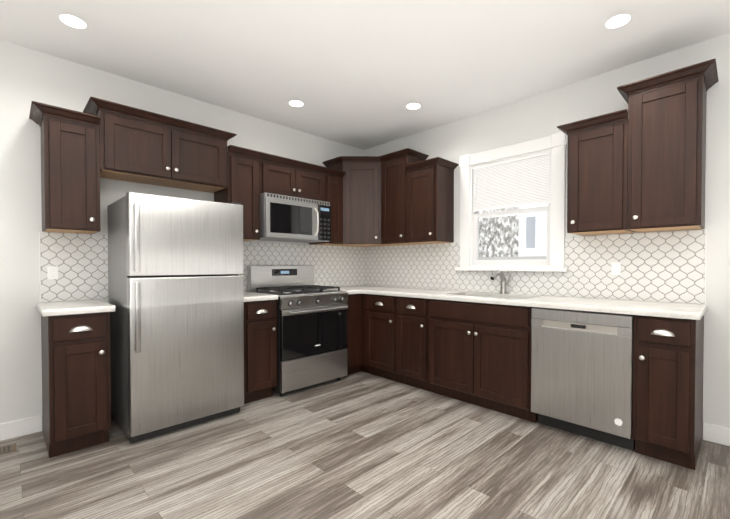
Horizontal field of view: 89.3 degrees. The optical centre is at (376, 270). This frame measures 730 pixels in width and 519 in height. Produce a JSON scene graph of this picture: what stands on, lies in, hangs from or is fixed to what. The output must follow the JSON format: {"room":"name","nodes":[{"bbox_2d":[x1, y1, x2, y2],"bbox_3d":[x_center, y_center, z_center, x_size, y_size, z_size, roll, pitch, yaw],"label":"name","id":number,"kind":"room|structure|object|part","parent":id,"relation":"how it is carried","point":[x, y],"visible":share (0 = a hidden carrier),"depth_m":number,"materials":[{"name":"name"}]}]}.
{"room":"kitchen","nodes":[
{"label":"kitchen","id":0,"kind":"room"},
{"bbox_2d":[0,40,363,430],"bbox_3d":[-2.080,-0.208,2.999,0.140,2.675,5.580,1,1,45],"label":"wall","id":1,"kind":"structure","parent":0,"point":[28,76],"depth_m":2.59,"materials":[{"name":"paint"}]},
{"bbox_2d":[0,415,41,440],"bbox_3d":[-3.130,1.089,1.850,0.012,0.115,2.163,1,1,45],"label":"baseboard","id":2,"kind":"structure","parent":1,"relation":"attached to","point":[19,428],"depth_m":2.54,"materials":[{"name":"white paint"}]},
{"bbox_2d":[29,101,100,233],"bbox_3d":[-2.154,-0.671,2.560,0.361,0.789,0.349,1,1,45],"label":"upper cabinet","id":3,"kind":"object","parent":1,"relation":"attached to","point":[70,171],"visible":1,"depth_m":2.48,"materials":[{"name":"brown wood"}]},
{"bbox_2d":[83,96,236,192],"bbox_3d":[-1.710,-0.957,3.002,0.361,0.473,1.021,1,1,45],"label":"upper cabinet","id":4,"kind":"object","parent":1,"relation":"attached to","point":[137,145],"visible":0.94,"depth_m":2.86,"materials":[{"name":"brown wood"}]},
{"bbox_2d":[39,232,363,301],"bbox_3d":[-1.269,-0.044,3.708,0.010,0.496,3.128,1,1,45],"label":"tile backsplash","id":5,"kind":"structure","parent":1,"relation":"attached to","point":[80,261],"depth_m":2.85,"materials":[{"name":"white tile"}]},
{"bbox_2d":[47,266,57,278],"bbox_3d":[-2.317,0.014,2.645,0.006,0.092,0.058,1,1,45],"label":"electrical outlet","id":6,"kind":"object","parent":5,"relation":"attached to","point":[52,272],"visible":1,"depth_m":2.64,"materials":[{"name":"white plastic"}]},
{"bbox_2d":[214,145,262,240],"bbox_3d":[-1.284,-0.692,3.435,0.361,0.806,0.302,1,1,45],"label":"upper cabinet","id":7,"kind":"object","parent":1,"relation":"attached to","point":[243,169],"visible":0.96,"depth_m":3.35,"materials":[{"name":"brown wood"}]},
{"bbox_2d":[260,152,327,200],"bbox_3d":[-0.909,-0.917,3.809,0.361,0.368,0.758,1,1,45],"label":"upper cabinet","id":8,"kind":"object","parent":1,"relation":"attached to","point":[279,175],"visible":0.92,"depth_m":3.67,"materials":[{"name":"brown wood"}]},
{"bbox_2d":[260,192,330,242],"bbox_3d":[-0.866,-0.520,3.774,0.460,0.416,0.755,1,1,45],"label":"microwave","id":9,"kind":"object","parent":8,"relation":"attached to","point":[284,218],"visible":0.96,"depth_m":3.61,"materials":[{"name":"metal"}]},
{"bbox_2d":[309,168,345,244],"bbox_3d":[-0.553,-0.703,4.171,0.361,0.806,0.247,1,1,45],"label":"upper cabinet","id":10,"kind":"object","parent":1,"relation":"attached to","point":[334,187],"visible":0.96,"depth_m":4.08,"materials":[{"name":"brown wood"}]},
{"bbox_2d":[322,156,395,246],"bbox_3d":[-0.171,-0.791,4.356,0.640,0.976,0.668,1,1,45],"label":"upper cabinet","id":11,"kind":"object","parent":1,"relation":"attached to","point":[362,202],"visible":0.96,"depth_m":4.16,"materials":[{"name":"brown wood"}]},
{"bbox_2d":[0,371,729,518],"bbox_3d":[-0.044,1.189,0.997,5.880,0.060,5.580,1,1,45],"label":"floor","id":12,"kind":"structure","parent":0,"point":[361,445],"depth_m":2.11,"materials":[{"name":"wood"}]},
{"bbox_2d":[0,443,16,454],"bbox_3d":[-2.442,1.138,2.271,0.130,0.005,0.330,1,1,45],"label":"floor vent","id":13,"kind":"object","parent":12,"relation":"in","point":[8,448],"visible":1,"depth_m":2.36,"materials":[{"name":"brown metal"}]},
{"bbox_2d":[41,312,110,457],"bbox_3d":[-2.032,0.700,2.492,0.657,0.873,0.300,1,1,45],"label":"base cabinet","id":14,"kind":"object","parent":12,"relation":"on","point":[76,393],"visible":1,"depth_m":2.29,"materials":[{"name":"brown wood"}]},
{"bbox_2d":[36,299,114,316],"bbox_3d":[-2.040,0.242,2.494,0.634,0.039,0.352,1,1,45],"label":"countertop","id":15,"kind":"structure","parent":14,"relation":"on","point":[56,308],"depth_m":2.33,"materials":[{"name":"white stone"}]},
{"bbox_2d":[107,191,243,442],"bbox_3d":[-1.537,0.302,2.854,0.756,1.659,0.760,1,1,45],"label":"refrigerator","id":16,"kind":"object","parent":12,"relation":"on","point":[175,285],"visible":1,"depth_m":2.58,"materials":[{"name":"metal"}]},
{"bbox_2d":[244,300,276,403],"bbox_3d":[-1.182,0.688,3.348,0.657,0.873,0.303,1,1,45],"label":"base cabinet","id":17,"kind":"object","parent":12,"relation":"on","point":[260,350],"visible":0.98,"depth_m":3.14,"materials":[{"name":"brown wood"}]},
{"bbox_2d":[244,292,277,301],"bbox_3d":[-1.196,0.230,3.343,0.634,0.039,0.325,1,1,45],"label":"countertop","id":18,"kind":"structure","parent":17,"relation":"on","point":[250,296],"depth_m":3.17,"materials":[{"name":"white stone"}]},
{"bbox_2d":[247,266,348,396],"bbox_3d":[-0.762,0.533,3.685,0.709,1.172,0.758,1,1,45],"label":"gas range","id":19,"kind":"object","parent":12,"relation":"on","point":[311,333],"visible":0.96,"depth_m":3.50,"materials":[{"name":"silver metal"}]},
{"bbox_2d":[346,293,370,374],"bbox_3d":[-0.227,0.674,4.300,0.671,0.873,0.856,1,1,45],"label":"base cabinet","id":20,"kind":"object","parent":12,"relation":"on","point":[356,336],"visible":0.31,"depth_m":3.93,"materials":[{"name":"brown wood"}]},
{"bbox_2d":[366,294,401,382],"bbox_3d":[0.240,0.678,3.977,0.443,0.873,0.657,1,1,45],"label":"base cabinet","id":21,"kind":"object","parent":12,"relation":"on","point":[381,335],"visible":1,"depth_m":3.75,"materials":[{"name":"brown wood"}]},
{"bbox_2d":[397,296,433,391],"bbox_3d":[0.534,0.683,3.684,0.383,0.873,0.657,1,1,45],"label":"base cabinet","id":22,"kind":"object","parent":12,"relation":"on","point":[412,341],"visible":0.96,"depth_m":3.46,"materials":[{"name":"brown wood"}]},
{"bbox_2d":[429,299,537,422],"bbox_3d":[1.001,0.690,3.220,0.929,0.873,0.657,1,1,45],"label":"base cabinet","id":23,"kind":"object","parent":12,"relation":"on","point":[480,354],"visible":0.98,"depth_m":2.96,"materials":[{"name":"brown wood"}]},
{"bbox_2d":[328,285,707,319],"bbox_3d":[0.724,0.230,3.347,3.354,0.039,0.858,1,1,45],"label":"countertop","id":24,"kind":"structure","parent":23,"relation":"on","point":[693,311],"depth_m":2.73,"materials":[{"name":"white stone"}]},
{"bbox_2d":[490,270,510,293],"bbox_3d":[1.117,0.102,3.322,0.105,0.216,0.260,1,1,45],"label":"faucet","id":25,"kind":"object","parent":24,"relation":"on","point":[504,282],"visible":1,"depth_m":3.37,"materials":[{"name":"silver metal"}]},
{"bbox_2d":[531,307,634,450],"bbox_3d":[1.548,0.700,2.675,0.608,0.869,0.605,1,1,45],"label":"dishwasher","id":26,"kind":"object","parent":12,"relation":"on","point":[581,373],"visible":0.88,"depth_m":2.44,"materials":[{"name":"silver metal"}]},
{"bbox_2d":[632,315,703,469],"bbox_3d":[1.870,0.702,2.357,0.288,0.873,0.657,1,1,45],"label":"base cabinet","id":27,"kind":"object","parent":12,"relation":"on","point":[668,356],"visible":1,"depth_m":2.15,"materials":[{"name":"brown wood"}]},
{"bbox_2d":[0,0,729,149],"bbox_3d":[-0.044,-1.546,0.956,5.880,0.060,5.580,1,1,45],"label":"ceiling","id":28,"kind":"structure","parent":0,"point":[359,74],"depth_m":2.54,"materials":[{"name":"paint"}]},
{"bbox_2d":[52,11,92,31],"bbox_3d":[-1.866,-1.532,2.273,0.196,0.002,0.196,1,1,45],"label":"recessed light","id":29,"kind":"object","parent":28,"relation":"in","point":[72,21],"visible":1,"depth_m":2.27,"materials":[{"name":"white plastic"}]},
{"bbox_2d":[286,99,306,107],"bbox_3d":[-0.742,-1.550,3.425,0.196,0.002,0.196,1,1,45],"label":"recessed light","id":30,"kind":"object","parent":28,"relation":"in","point":[294,103],"visible":1,"depth_m":3.42,"materials":[{"name":"white plastic"}]},
{"bbox_2d":[403,102,423,110],"bbox_3d":[0.350,-1.550,3.482,0.196,0.002,0.196,1,1,45],"label":"recessed light","id":31,"kind":"object","parent":28,"relation":"in","point":[413,106],"visible":1,"depth_m":3.48,"materials":[{"name":"white plastic"}]},
{"bbox_2d":[599,11,637,31],"bbox_3d":[1.486,-1.532,2.270,0.196,0.002,0.196,1,1,45],"label":"recessed light","id":32,"kind":"object","parent":28,"relation":"in","point":[618,21],"visible":1,"depth_m":2.27,"materials":[{"name":"white plastic"}]},
{"bbox_2d":[364,33,729,438],"bbox_3d":[1.922,-0.206,2.857,5.740,2.675,0.140,1,1,45],"label":"wall","id":33,"kind":"structure","parent":0,"point":[543,114],"depth_m":2.62,"materials":[{"name":"paint"}]},
{"bbox_2d":[380,148,428,244],"bbox_3d":[0.297,-0.787,4.107,0.436,0.976,0.361,1,1,45],"label":"upper cabinet","id":34,"kind":"object","parent":33,"relation":"attached to","point":[393,201],"visible":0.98,"depth_m":4.01,"materials":[{"name":"brown wood"}]},
{"bbox_2d":[404,157,458,243],"bbox_3d":[0.568,-0.698,3.840,0.438,0.806,0.361,1,1,45],"label":"upper cabinet","id":35,"kind":"object","parent":33,"relation":"attached to","point":[430,201],"visible":1,"depth_m":3.75,"materials":[{"name":"brown wood"}]},
{"bbox_2d":[455,132,567,271],"bbox_3d":[1.253,-0.584,3.472,1.065,1.170,0.202,1,1,45],"label":"window","id":36,"kind":"structure","parent":33,"relation":"in","point":[554,144],"depth_m":3.37,"materials":[{"name":"white paint"}]},
{"bbox_2d":[472,151,549,211],"bbox_3d":[1.238,-0.813,3.454,0.751,0.451,0.037,1,1,45],"label":"window blind","id":37,"kind":"object","parent":36,"relation":"attached to","point":[518,181],"visible":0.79,"depth_m":3.43,"materials":[{"name":"white fabric"}]},
{"bbox_3d":[1.277,-0.546,3.497,0.759,0.989,0.079,1,1,45],"label":"window sash","id":38,"kind":"part","parent":36,"relation":"part of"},
{"bbox_2d":[364,230,706,303],"bbox_3d":[1.020,-0.043,3.647,3.344,0.496,0.010,1,1,45],"label":"tile backsplash","id":39,"kind":"structure","parent":33,"relation":"attached to","point":[663,266],"depth_m":2.95,"materials":[{"name":"white tile"}]},
{"bbox_2d":[611,262,620,274],"bbox_3d":[1.835,-0.018,2.828,0.058,0.092,0.006,1,1,45],"label":"electrical outlet","id":40,"kind":"object","parent":39,"relation":"attached to","point":[615,268],"visible":1,"depth_m":2.82,"materials":[{"name":"white plastic"}]},
{"bbox_2d":[557,109,633,234],"bbox_3d":[1.647,-0.689,2.767,0.441,0.806,0.361,1,1,45],"label":"upper cabinet","id":41,"kind":"object","parent":33,"relation":"attached to","point":[597,177],"visible":1,"depth_m":2.64,"materials":[{"name":"brown wood"}]},
{"bbox_2d":[617,58,718,231],"bbox_3d":[1.940,-0.766,2.475,0.497,0.970,0.361,1,1,45],"label":"upper cabinet","id":42,"kind":"object","parent":33,"relation":"attached to","point":[666,148],"visible":1,"depth_m":2.37,"materials":[{"name":"brown wood"}]},
{"bbox_2d":[703,423,729,445],"bbox_3d":[3.002,1.091,1.693,2.260,0.115,0.012,1,1,45],"label":"baseboard","id":43,"kind":"structure","parent":33,"relation":"attached to","point":[716,434],"depth_m":2.44,"materials":[{"name":"white paint"}]},
{"label":"outside","id":44,"kind":"structure","parent":0,"visible":0},
{"bbox_2d":[479,203,548,259],"bbox_3d":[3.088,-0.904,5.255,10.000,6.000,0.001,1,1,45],"label":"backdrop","id":45,"kind":"structure","parent":44,"point":[515,254],"depth_m":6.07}
]}

